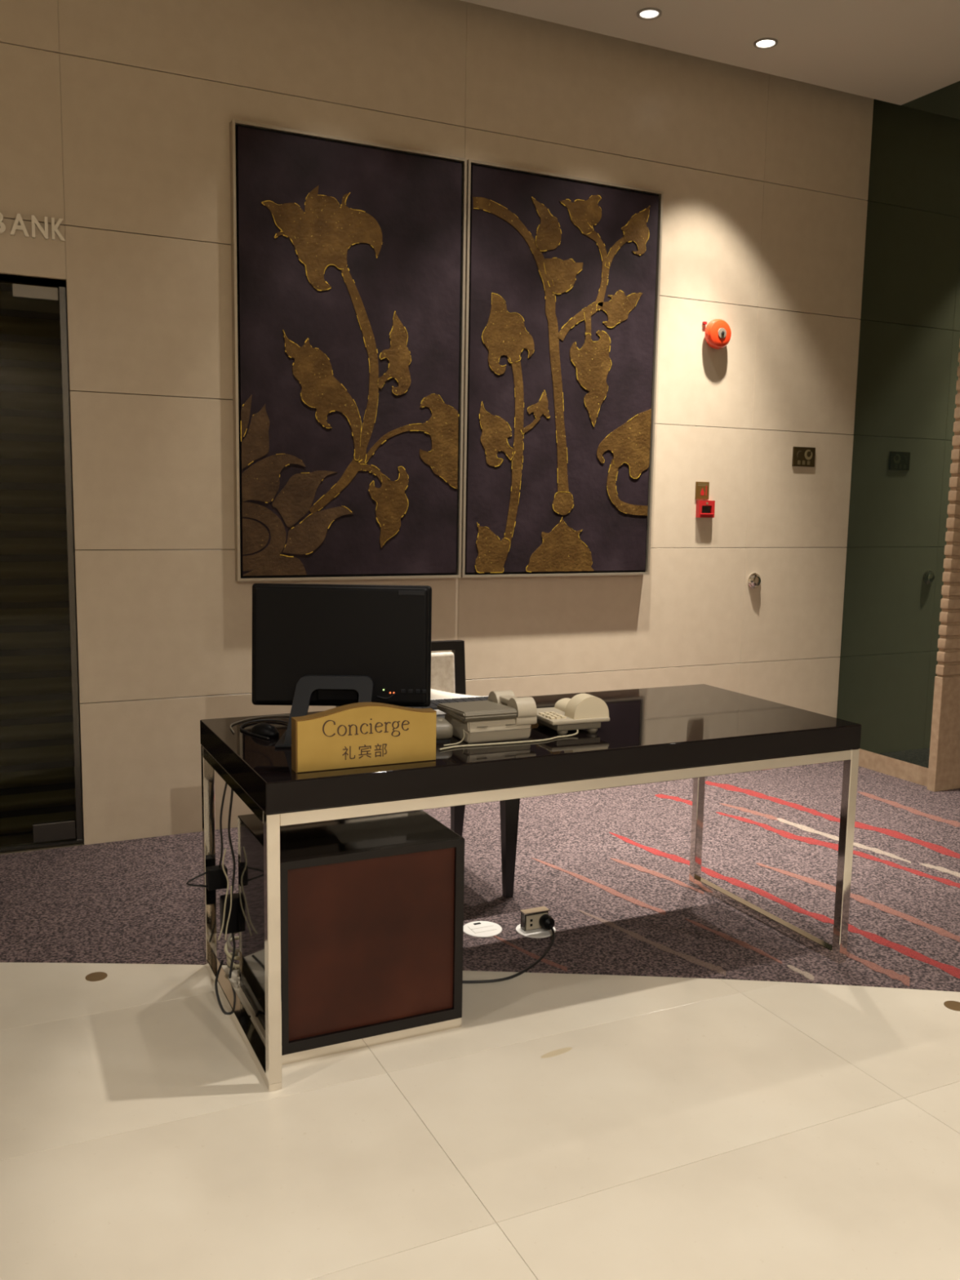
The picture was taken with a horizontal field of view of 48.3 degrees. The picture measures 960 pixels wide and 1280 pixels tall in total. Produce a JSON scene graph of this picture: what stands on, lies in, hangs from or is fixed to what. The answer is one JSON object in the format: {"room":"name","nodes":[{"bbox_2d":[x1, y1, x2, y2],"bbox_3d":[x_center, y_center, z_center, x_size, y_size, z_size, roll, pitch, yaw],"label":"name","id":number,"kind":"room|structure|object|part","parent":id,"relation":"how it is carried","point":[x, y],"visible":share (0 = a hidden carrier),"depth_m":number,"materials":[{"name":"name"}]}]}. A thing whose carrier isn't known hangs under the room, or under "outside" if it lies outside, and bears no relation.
{"room":"hotel lobby","nodes":[
{"label":"hotel lobby","id":0,"kind":"room"},
{"bbox_2d":[0,283,75,836],"bbox_3d":[-2.860,-0.437,3.872,5.000,2.600,0.035,-3,8,-25],"label":"window blind","id":1,"kind":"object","parent":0,"point":[7,287],"depth_m":4.37,"materials":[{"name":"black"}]},
{"bbox_2d":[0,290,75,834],"bbox_3d":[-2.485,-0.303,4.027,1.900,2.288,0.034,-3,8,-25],"label":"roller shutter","id":2,"kind":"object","parent":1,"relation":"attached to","point":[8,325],"visible":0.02,"depth_m":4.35,"materials":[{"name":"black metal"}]},
{"bbox_2d":[0,0,874,844],"bbox_3d":[-0.068,-1.200,4.920,11.000,3.960,0.200,-3,8,-25],"label":"wall","id":3,"kind":"structure","parent":0,"point":[116,116],"depth_m":4.58,"materials":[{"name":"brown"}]},
{"bbox_3d":[-2.301,-2.445,3.570,1.653,0.609,0.014,-3,8,-25],"label":"stone panel","id":4,"kind":"part","parent":3,"relation":"part of","materials":[{"name":"beige stone"}]},
{"bbox_3d":[-2.311,-1.837,3.648,1.653,0.609,0.014,-3,8,-25],"label":"stone panel","id":5,"kind":"part","parent":3,"relation":"part of","materials":[{"name":"beige stone"}]},
{"bbox_2d":[0,212,65,241],"bbox_3d":[-1.681,-1.537,3.969,0.263,0.078,0.012,-3,8,-25],"label":"sign","id":6,"kind":"object","parent":3,"relation":"attached to","point":[34,221],"depth_m":3.97,"materials":[{"name":"silver metal"}]},
{"bbox_2d":[0,273,66,286],"bbox_3d":[-2.389,-1.351,3.766,1.732,0.012,0.146,-3,8,-25],"label":"trim","id":7,"kind":"structure","parent":3,"relation":"attached to","point":[14,277],"depth_m":4.08,"materials":[{"name":"black metal"}]},
{"bbox_3d":[-2.318,-1.435,3.699,1.653,0.196,0.014,-3,8,-25],"label":"stone panel","id":8,"kind":"part","parent":3,"relation":"part of","materials":[{"name":"beige stone"}]},
{"bbox_2d":[0,281,84,852],"bbox_3d":[-2.394,-0.232,3.892,1.719,2.196,0.070,-3,8,-25],"label":"door frame","id":9,"kind":"structure","parent":3,"relation":"in","point":[65,832],"depth_m":4.25,"materials":[{"name":"black metal"}]},
{"bbox_3d":[-0.829,-1.297,4.436,1.653,0.609,0.014,-3,8,-25],"label":"stone panel","id":10,"kind":"part","parent":3,"relation":"part of","materials":[{"name":"beige stone"}]},
{"bbox_3d":[-0.839,-0.690,4.514,1.653,0.609,0.014,-3,8,-25],"label":"stone panel","id":11,"kind":"part","parent":3,"relation":"part of","materials":[{"name":"beige stone"}]},
{"bbox_3d":[-0.860,0.511,4.668,1.653,0.582,0.014,-3,8,-25],"label":"stone panel","id":12,"kind":"part","parent":3,"relation":"part of","materials":[{"name":"beige stone"}]},
{"bbox_3d":[-0.808,-2.510,4.280,1.653,0.609,0.014,-3,8,-25],"label":"stone panel","id":13,"kind":"part","parent":3,"relation":"part of","materials":[{"name":"beige stone"}]},
{"bbox_3d":[-0.819,-1.903,4.358,1.653,0.609,0.014,-3,8,-25],"label":"stone panel","id":14,"kind":"part","parent":3,"relation":"part of","materials":[{"name":"beige stone"}]},
{"bbox_3d":[-0.850,-0.083,4.592,1.653,0.609,0.014,-3,8,-25],"label":"stone panel","id":15,"kind":"part","parent":3,"relation":"part of","materials":[{"name":"beige stone"}]},
{"bbox_2d":[229,119,466,581],"bbox_3d":[-0.540,-1.168,4.556,1.016,1.818,0.050,-3,8,-25],"label":"floral painting","id":16,"kind":"object","parent":3,"relation":"attached to","point":[348,255],"visible":1,"depth_m":4.52,"materials":[{"name":"purple"}]},
{"bbox_2d":[262,185,382,289],"bbox_3d":[-0.646,-1.658,4.416,0.515,0.416,0.002,-3,8,-25],"label":"flower","id":17,"kind":"object","parent":16,"relation":"on","point":[314,237],"depth_m":4.41,"materials":[{"name":"brown metal"}]},
{"bbox_3d":[-0.576,-1.054,4.532,0.310,1.038,0.002,-3,8,-25],"label":"stem","id":18,"kind":"part","parent":16,"relation":"part of","materials":[{"name":"brown metal"}]},
{"bbox_3d":[-0.469,-0.715,4.630,0.157,0.088,0.002,-3,8,-25],"label":"stem","id":19,"kind":"part","parent":16,"relation":"part of","materials":[{"name":"brown metal"}]},
{"bbox_3d":[-0.378,-0.851,4.656,0.313,0.195,0.002,-3,8,-25],"label":"stem","id":20,"kind":"part","parent":16,"relation":"part of","materials":[{"name":"brown metal"}]},
{"bbox_2d":[461,159,663,577],"bbox_3d":[0.385,-1.209,4.997,1.020,1.818,0.050,-3,8,-25],"label":"floral painting","id":21,"kind":"object","parent":3,"relation":"attached to","point":[562,273],"visible":1,"depth_m":4.96,"materials":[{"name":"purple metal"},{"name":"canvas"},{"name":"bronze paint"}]},
{"bbox_3d":[0.154,-0.858,4.911,0.098,0.881,0.003,-3,8,-25],"label":"stem","id":22,"kind":"part","parent":21,"relation":"part of","materials":[{"name":"brown metal"}]},
{"bbox_3d":[0.195,-1.312,4.869,0.525,1.288,0.002,-3,8,-25],"label":"stem","id":23,"kind":"part","parent":21,"relation":"part of","materials":[{"name":"brown metal"}]},
{"bbox_3d":[0.234,-0.993,4.931,0.102,0.088,0.003,-3,8,-25],"label":"stem","id":24,"kind":"part","parent":21,"relation":"part of","materials":[{"name":"brown metal"}]},
{"bbox_2d":[526,518,594,571],"bbox_3d":[0.386,-0.455,5.078,0.371,0.257,0.003,-3,8,-25],"label":"flower","id":25,"kind":"object","parent":21,"relation":"on","point":[553,544],"depth_m":5.07,"materials":[{"name":"brown metal"}]},
{"bbox_3d":[0.459,-1.484,4.972,0.226,0.194,0.003,-3,8,-25],"label":"stem","id":26,"kind":"part","parent":21,"relation":"part of","materials":[{"name":"brown metal"}]},
{"bbox_3d":[0.502,-1.474,4.994,0.043,0.116,0.003,-3,8,-25],"label":"stem","id":27,"kind":"part","parent":21,"relation":"part of","materials":[{"name":"brown metal"}]},
{"bbox_3d":[0.535,-1.743,4.974,0.153,0.370,0.002,-3,8,-25],"label":"stem","id":28,"kind":"part","parent":21,"relation":"part of","materials":[{"name":"brown metal"}]},
{"bbox_3d":[0.639,-1.820,5.013,0.123,0.156,0.003,-3,8,-25],"label":"stem","id":29,"kind":"part","parent":21,"relation":"part of","materials":[{"name":"brown metal"}]},
{"bbox_3d":[0.718,-0.741,5.199,0.239,0.269,0.003,-3,8,-25],"label":"stem","id":30,"kind":"part","parent":21,"relation":"part of","materials":[{"name":"brown metal"}]},
{"bbox_3d":[0.643,-0.149,5.302,1.653,0.609,0.014,-3,8,-25],"label":"stone panel","id":31,"kind":"part","parent":3,"relation":"part of","materials":[{"name":"beige stone"}]},
{"bbox_3d":[0.633,0.445,5.378,1.653,0.582,0.014,-3,8,-25],"label":"stone panel","id":32,"kind":"part","parent":3,"relation":"part of","materials":[{"name":"beige stone"}]},
{"bbox_3d":[0.674,-1.970,5.068,1.653,0.609,0.014,-3,8,-25],"label":"stone panel","id":33,"kind":"part","parent":3,"relation":"part of","materials":[{"name":"beige stone"}]},
{"bbox_3d":[0.684,-2.576,4.990,1.653,0.609,0.014,-3,8,-25],"label":"stone panel","id":34,"kind":"part","parent":3,"relation":"part of","materials":[{"name":"beige stone"}]},
{"bbox_3d":[0.653,-0.756,5.224,1.653,0.609,0.014,-3,8,-25],"label":"stone panel","id":35,"kind":"part","parent":3,"relation":"part of","materials":[{"name":"beige stone"}]},
{"bbox_2d":[694,481,709,499],"bbox_3d":[1.131,-0.760,5.442,0.082,0.088,0.006,-3,8,-25],"label":"notice","id":36,"kind":"object","parent":3,"relation":"attached to","point":[702,488],"visible":1,"depth_m":5.44,"materials":[{"name":"brown"}]},
{"bbox_2d":[695,500,715,517],"bbox_3d":[1.150,-0.667,5.450,0.098,0.086,0.030,-3,8,-25],"label":"fire alarm","id":37,"kind":"object","parent":3,"relation":"attached to","point":[704,508],"visible":1,"depth_m":5.44,"materials":[{"name":"red plastic"}]},
{"bbox_3d":[0.663,-1.363,5.146,1.653,0.609,0.014,-3,8,-25],"label":"stone panel","id":38,"kind":"part","parent":3,"relation":"part of","materials":[{"name":"beige stone"}]},
{"bbox_2d":[702,319,731,349],"bbox_3d":[1.188,-1.525,5.326,0.150,0.147,0.074,-3,8,-25],"label":"bell","id":39,"kind":"object","parent":3,"relation":"attached to","point":[717,333],"visible":1,"depth_m":5.30,"materials":[{"name":"orange metal"}]},
{"bbox_2d":[717,328,726,338],"bbox_3d":[1.201,-1.522,5.303,0.052,0.052,0.006,-3,8,-25],"label":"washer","id":40,"kind":"object","parent":39,"relation":"in","point":[722,332],"depth_m":5.30,"materials":[{"name":"silver metal"}]},
{"bbox_2d":[747,573,760,588],"bbox_3d":[1.457,-0.311,5.647,0.084,0.084,0.029,-3,8,-25],"label":"stud","id":41,"kind":"object","parent":3,"relation":"attached to","point":[754,579],"visible":1,"depth_m":5.64,"materials":[{"name":"silver metal"}]},
{"bbox_3d":[1.695,0.398,5.883,0.699,0.582,0.014,-3,8,-25],"label":"stone panel","id":42,"kind":"part","parent":3,"relation":"part of","materials":[{"name":"beige stone"}]},
{"bbox_3d":[1.705,-0.196,5.807,0.699,0.609,0.014,-3,8,-25],"label":"stone panel","id":43,"kind":"part","parent":3,"relation":"part of","materials":[{"name":"beige stone"}]},
{"bbox_3d":[1.715,-0.803,5.729,0.699,0.609,0.014,-3,8,-25],"label":"stone panel","id":44,"kind":"part","parent":3,"relation":"part of","materials":[{"name":"beige stone"}]},
{"bbox_2d":[791,446,815,466],"bbox_3d":[1.725,-0.976,5.696,0.148,0.102,0.011,-3,8,-25],"label":"bronze plaque","id":45,"kind":"object","parent":3,"relation":"attached to","point":[802,456],"visible":1,"depth_m":5.69,"materials":[{"name":"brown metal"}]},
{"bbox_3d":[1.726,-1.409,5.651,0.699,0.609,0.014,-3,8,-25],"label":"stone panel","id":46,"kind":"part","parent":3,"relation":"part of","materials":[{"name":"beige stone"}]},
{"bbox_3d":[1.736,-2.017,5.573,0.699,0.609,0.014,-3,8,-25],"label":"stone panel","id":47,"kind":"part","parent":3,"relation":"part of","materials":[{"name":"beige stone"}]},
{"bbox_3d":[1.746,-2.623,5.495,0.699,0.609,0.014,-3,8,-25],"label":"stone panel","id":48,"kind":"part","parent":3,"relation":"part of","materials":[{"name":"beige stone"}]},
{"bbox_2d":[0,832,959,1279],"bbox_3d":[1.438,1.236,1.854,11.110,0.060,12.972,-3,8,-25],"label":"floor","id":49,"kind":"structure","parent":0,"point":[571,1126],"depth_m":2.40,"materials":[{"name":"beige tile"}]},
{"bbox_2d":[84,971,107,981],"bbox_3d":[-1.133,0.994,3.159,0.062,0.002,0.062,-3,8,-25],"label":"disc","id":50,"kind":"object","parent":49,"relation":"on","point":[95,976],"visible":1,"depth_m":3.15,"materials":[{"name":"brown metal"}]},
{"bbox_2d":[224,932,239,973],"bbox_3d":[-0.710,0.944,3.193,0.099,0.110,0.170,-3,8,-25],"label":"cable coil","id":51,"kind":"object","parent":49,"relation":"on","point":[235,966],"visible":0.3,"depth_m":3.17,"materials":[{"name":"beige plastic"}]},
{"bbox_2d":[214,960,250,1017],"bbox_3d":[-0.701,0.975,2.971,0.055,0.105,0.187,-4,9,-36],"label":"lead","id":52,"kind":"object","parent":49,"relation":"on","point":[224,1011],"visible":0.64,"depth_m":2.97,"materials":[{"name":"black"}]},
{"bbox_2d":[0,760,959,991],"bbox_3d":[1.732,1.113,2.633,9.900,0.013,5.998,-3,8,-25],"label":"carpet","id":53,"kind":"object","parent":49,"relation":"on","point":[610,867],"visible":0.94,"depth_m":3.94,"materials":[{"name":"carpet"}]},
{"bbox_2d":[237,809,464,1065],"bbox_3d":[-0.367,0.769,2.950,0.502,0.527,0.443,-3,8,-25],"label":"base cabinet","id":54,"kind":"object","parent":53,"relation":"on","point":[372,906],"visible":0.75,"depth_m":2.78,"materials":[{"name":"black paint"}]},
{"bbox_3d":[-0.278,0.776,2.764,0.454,0.451,0.012,-3,8,-25],"label":"panel","id":55,"kind":"part","parent":54,"relation":"part of","materials":[{"name":"brown wood"}]},
{"bbox_3d":[-0.276,0.781,2.760,0.502,0.499,0.022,-3,8,-25],"label":"frame","id":56,"kind":"part","parent":54,"relation":"part of","materials":[{"name":"black wood"}]},
{"bbox_2d":[336,640,519,897],"bbox_3d":[-0.202,0.473,3.911,0.518,0.870,0.535,-3,8,-25],"label":"upholstered chair","id":57,"kind":"object","parent":53,"relation":"on","point":[447,668],"visible":0.09,"depth_m":4.12,"materials":[{"name":"black wood"}]},
{"bbox_3d":[-0.302,0.028,4.080,0.438,0.034,0.038,-3,8,-25],"label":"rail","id":58,"kind":"part","parent":57,"relation":"part of","materials":[{"name":"black wood"}]},
{"bbox_2d":[431,688,476,698],"bbox_3d":[-0.117,0.306,3.825,0.299,0.292,0.096,0,7,-10],"label":"paper","id":59,"kind":"object","parent":57,"relation":"on","point":[435,694],"visible":0.06,"depth_m":3.81,"materials":[{"name":"white paper"}]},
{"bbox_3d":[-0.086,0.673,4.220,0.060,0.397,0.068,-3,8,-25],"label":"leg","id":60,"kind":"part","parent":57,"relation":"part of","materials":[{"name":"black wood"}]},
{"bbox_3d":[-0.080,0.229,4.189,0.040,0.452,0.082,-3,8,-25],"label":"post","id":61,"kind":"part","parent":57,"relation":"part of","materials":[{"name":"black wood"}]},
{"bbox_3d":[0.103,0.727,3.827,0.060,0.397,0.048,-3,8,-25],"label":"leg","id":62,"kind":"part","parent":57,"relation":"part of","materials":[{"name":"black wood"}]},
{"bbox_2d":[463,920,502,937],"bbox_3d":[0.007,0.958,3.549,0.132,0.007,0.132,-3,8,-25],"label":"floor outlet cover","id":63,"kind":"object","parent":53,"relation":"on","point":[477,928],"visible":0.94,"depth_m":3.54,"materials":[{"name":"white plastic"}]},
{"bbox_3d":[0.007,0.955,3.549,0.080,0.002,0.060,-3,8,-25],"label":"lid","id":64,"kind":"part","parent":63,"relation":"part of","materials":[{"name":"white plastic"}]},
{"bbox_2d":[462,914,555,983],"bbox_3d":[0.096,0.967,3.311,0.172,0.059,0.560,8,10,42],"label":"power cord","id":65,"kind":"object","parent":53,"relation":"on","point":[546,922],"visible":0.83,"depth_m":3.36,"materials":[{"name":"black plastic"}]},
{"bbox_2d":[186,684,861,1091],"bbox_3d":[0.132,0.623,3.236,1.897,0.760,0.775,-3,8,-25],"label":"desk","id":66,"kind":"object","parent":53,"relation":"on","point":[653,735],"depth_m":2.94,"materials":[{"name":"black paint"}]},
{"bbox_3d":[-0.786,0.545,3.114,0.141,0.376,0.054,-3,8,-25],"label":"socket strip","id":67,"kind":"part","parent":66,"relation":"part of","materials":[{"name":"black plastic"}]},
{"bbox_3d":[-0.810,0.650,3.200,0.032,0.684,0.032,-3,8,-25],"label":"leg","id":68,"kind":"part","parent":66,"relation":"part of","materials":[{"name":"silver metal"}]},
{"bbox_2d":[217,848,229,940],"bbox_3d":[-0.734,0.723,3.041,0.014,0.257,0.051,4,8,25],"label":"lead","id":69,"kind":"object","parent":66,"relation":"hanging from","point":[224,855],"visible":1,"depth_m":3.05,"materials":[{"name":"beige"}]},
{"bbox_2d":[224,885,231,940],"bbox_3d":[-0.717,0.777,3.046,0.007,0.146,0.045,3,8,16],"label":"lead","id":70,"kind":"object","parent":66,"relation":"hanging from","point":[231,886],"visible":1,"depth_m":3.05,"materials":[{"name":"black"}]},
{"bbox_2d":[219,788,239,977],"bbox_3d":[-0.722,0.654,3.099,0.064,0.657,0.068,-3,8,-25],"label":"power adapter","id":71,"kind":"object","parent":66,"relation":"hanging from","point":[233,922],"visible":0.8,"depth_m":3.09,"materials":[{"name":"black plastic"}]},
{"bbox_3d":[-0.646,0.372,2.827,0.032,0.032,0.708,-3,8,-25],"label":"rail","id":72,"kind":"part","parent":66,"relation":"part of","materials":[{"name":"silver metal"}]},
{"bbox_3d":[-0.657,1.019,2.910,0.032,0.032,0.708,-3,8,-25],"label":"foot rail","id":73,"kind":"part","parent":66,"relation":"part of","materials":[{"name":"silver metal"}]},
{"bbox_2d":[230,715,289,733],"bbox_3d":[-0.646,0.239,3.123,0.103,0.004,0.295,6,9,33],"label":"lead","id":74,"kind":"object","parent":66,"relation":"on","point":[232,724],"visible":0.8,"depth_m":3.17,"materials":[{"name":"brown"}]},
{"bbox_2d":[239,719,288,739],"bbox_3d":[-0.596,0.250,3.034,0.221,0.007,0.164,8,10,44],"label":"lead","id":75,"kind":"object","parent":66,"relation":"on","point":[262,720],"visible":0.88,"depth_m":3.10,"materials":[{"name":"black plastic"}]},
{"bbox_2d":[250,723,279,737],"bbox_3d":[-0.597,0.246,2.965,0.100,0.030,0.056,6,9,35],"label":"computer mouse","id":76,"kind":"object","parent":66,"relation":"on","point":[266,730],"visible":1,"depth_m":2.94,"materials":[{"name":"black plastic"}]},
{"bbox_3d":[-0.492,0.741,2.538,0.032,0.684,0.032,-3,8,-25],"label":"leg","id":77,"kind":"part","parent":66,"relation":"part of","materials":[{"name":"silver metal"}]},
{"bbox_2d":[251,582,431,748],"bbox_3d":[-0.379,0.063,2.900,0.490,0.420,0.235,1,7,-1],"label":"computer monitor","id":78,"kind":"object","parent":66,"relation":"on","point":[313,644],"visible":0.92,"depth_m":2.90,"materials":[{"name":"black plastic"}]},
{"bbox_2d":[398,590,424,595],"bbox_3d":[-0.186,-0.127,2.895,0.070,0.012,0.002,1,3,-1],"label":"label","id":79,"kind":"object","parent":78,"relation":"attached to","point":[400,593],"depth_m":2.89,"materials":[{"name":"grey plastic"}]},
{"bbox_2d":[291,702,436,773],"bbox_3d":[-0.282,0.233,2.639,0.362,0.153,0.045,-2,8,-25],"label":"sign","id":80,"kind":"object","parent":66,"relation":"on","point":[362,734],"visible":1,"depth_m":2.61,"materials":[{"name":"brown metal"}]},
{"bbox_2d":[435,717,453,742],"bbox_3d":[-0.118,0.246,2.957,0.075,0.052,0.110,-1,8,-14],"label":"accessory","id":81,"kind":"object","parent":66,"relation":"on","point":[444,729],"visible":0.55,"depth_m":2.91,"materials":[{"name":"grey plastic"}]},
{"bbox_2d":[407,695,488,715],"bbox_3d":[-0.114,0.206,3.379,0.440,0.023,0.183,-2,8,-23],"label":"paper","id":82,"kind":"object","parent":66,"relation":"on","point":[434,702],"visible":0.16,"depth_m":3.39,"materials":[{"name":"white paper"}]},
{"bbox_2d":[443,728,464,746],"bbox_3d":[-0.065,0.264,2.887,0.017,0.034,0.087,6,9,36],"label":"cord","id":83,"kind":"object","parent":66,"relation":"on","point":[462,740],"visible":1,"depth_m":2.88,"materials":[{"name":"beige plastic"}]},
{"bbox_2d":[436,689,537,742],"bbox_3d":[0.018,0.211,3.012,0.224,0.112,0.202,-2,8,-24],"label":"desk telephone","id":84,"kind":"object","parent":66,"relation":"on","point":[504,716],"visible":0.94,"depth_m":2.95,"materials":[{"name":"beige plastic"}]},
{"bbox_2d":[439,728,578,750],"bbox_3d":[0.094,0.272,2.917,0.456,0.017,0.046,-3,9,-31],"label":"cord","id":85,"kind":"object","parent":66,"relation":"on","point":[577,731],"visible":1,"depth_m":2.90,"materials":[{"name":"beige plastic"}]},
{"bbox_3d":[0.325,0.382,2.882,1.766,0.032,0.032,-3,8,-25],"label":"rail","id":86,"kind":"part","parent":66,"relation":"part of","materials":[{"name":"silver metal"}]},
{"bbox_2d":[536,693,609,735],"bbox_3d":[0.252,0.204,3.118,0.185,0.106,0.191,-2,8,-23],"label":"telephone","id":87,"kind":"object","parent":66,"relation":"on","point":[582,711],"visible":0.96,"depth_m":3.05,"materials":[{"name":"beige plastic"}]},
{"bbox_3d":[0.252,0.219,3.120,0.185,0.012,0.191,-2,8,-23],"label":"plate","id":88,"kind":"part","parent":87,"relation":"part of","materials":[{"name":"beige plastic"}]},
{"bbox_3d":[0.812,0.579,3.972,0.032,0.684,0.032,-3,8,-25],"label":"leg","id":89,"kind":"part","parent":66,"relation":"part of","materials":[{"name":"silver metal"}]},
{"bbox_3d":[0.966,0.947,3.682,0.032,0.032,0.708,-3,8,-25],"label":"foot rail","id":90,"kind":"part","parent":66,"relation":"part of","materials":[{"name":"silver metal"}]},
{"bbox_3d":[1.131,0.669,3.310,0.032,0.684,0.032,-3,8,-25],"label":"leg","id":91,"kind":"part","parent":66,"relation":"part of","materials":[{"name":"silver metal"}]},
{"bbox_2d":[515,906,555,937],"bbox_3d":[0.186,0.931,3.549,0.132,0.066,0.132,-3,8,-25],"label":"box","id":92,"kind":"object","parent":53,"relation":"on","point":[530,926],"visible":0.85,"depth_m":3.53,"materials":[{"name":"white plastic"}]},
{"bbox_2d":[525,912,547,930],"bbox_3d":[0.188,0.933,3.544,0.080,0.048,0.004,-3,8,-25],"label":"socket","id":93,"kind":"object","parent":92,"relation":"attached to","point":[532,919],"depth_m":3.54,"materials":[{"name":"beige plastic"}]},
{"bbox_2d":[943,1000,959,1011],"bbox_3d":[1.363,1.048,3.065,0.062,0.002,0.062,-3,8,-25],"label":"disc","id":94,"kind":"object","parent":49,"relation":"on","point":[953,1005],"visible":1,"depth_m":3.07,"materials":[{"name":"brown metal"}]},
{"bbox_2d":[460,0,959,105],"bbox_3d":[2.003,-2.182,0.477,11.000,0.180,8.915,-3,8,-25],"label":"ceiling","id":95,"kind":"structure","parent":0,"point":[900,52],"depth_m":4.65,"materials":[{"name":"beige paint"}]},
{"bbox_2d":[636,7,662,20],"bbox_3d":[0.709,-2.625,4.482,0.104,0.006,0.104,-3,8,-25],"label":"recessed light","id":96,"kind":"object","parent":95,"relation":"in","point":[648,13],"visible":1,"depth_m":4.48,"materials":[{"name":"grey glass"}]},
{"bbox_2d":[753,37,777,48],"bbox_3d":[1.269,-2.650,4.749,0.104,0.006,0.104,-3,8,-25],"label":"recessed light","id":97,"kind":"object","parent":95,"relation":"in","point":[766,42],"visible":1,"depth_m":4.74,"materials":[{"name":"grey glass"}]},
{"bbox_2d":[836,80,959,768],"bbox_3d":[2.198,-1.287,5.508,0.020,3.840,0.705,-3,8,-25],"label":"wall","id":98,"kind":"structure","parent":0,"point":[909,331],"depth_m":5.52,"materials":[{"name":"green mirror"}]},
{"bbox_2d":[843,748,928,786],"bbox_3d":[2.172,0.667,5.755,0.030,0.100,0.692,-3,8,-25],"label":"baseboard","id":99,"kind":"structure","parent":98,"relation":"attached to","point":[911,772],"depth_m":5.67,"materials":[{"name":"brown stone"}]},
{"bbox_2d":[926,339,959,791],"bbox_3d":[3.479,-1.001,5.742,2.600,3.455,0.050,-3,8,-25],"label":"pier","id":100,"kind":"object","parent":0,"point":[944,767],"visible":1,"depth_m":5.32,"materials":[{"name":"brown stone"}]}
]}

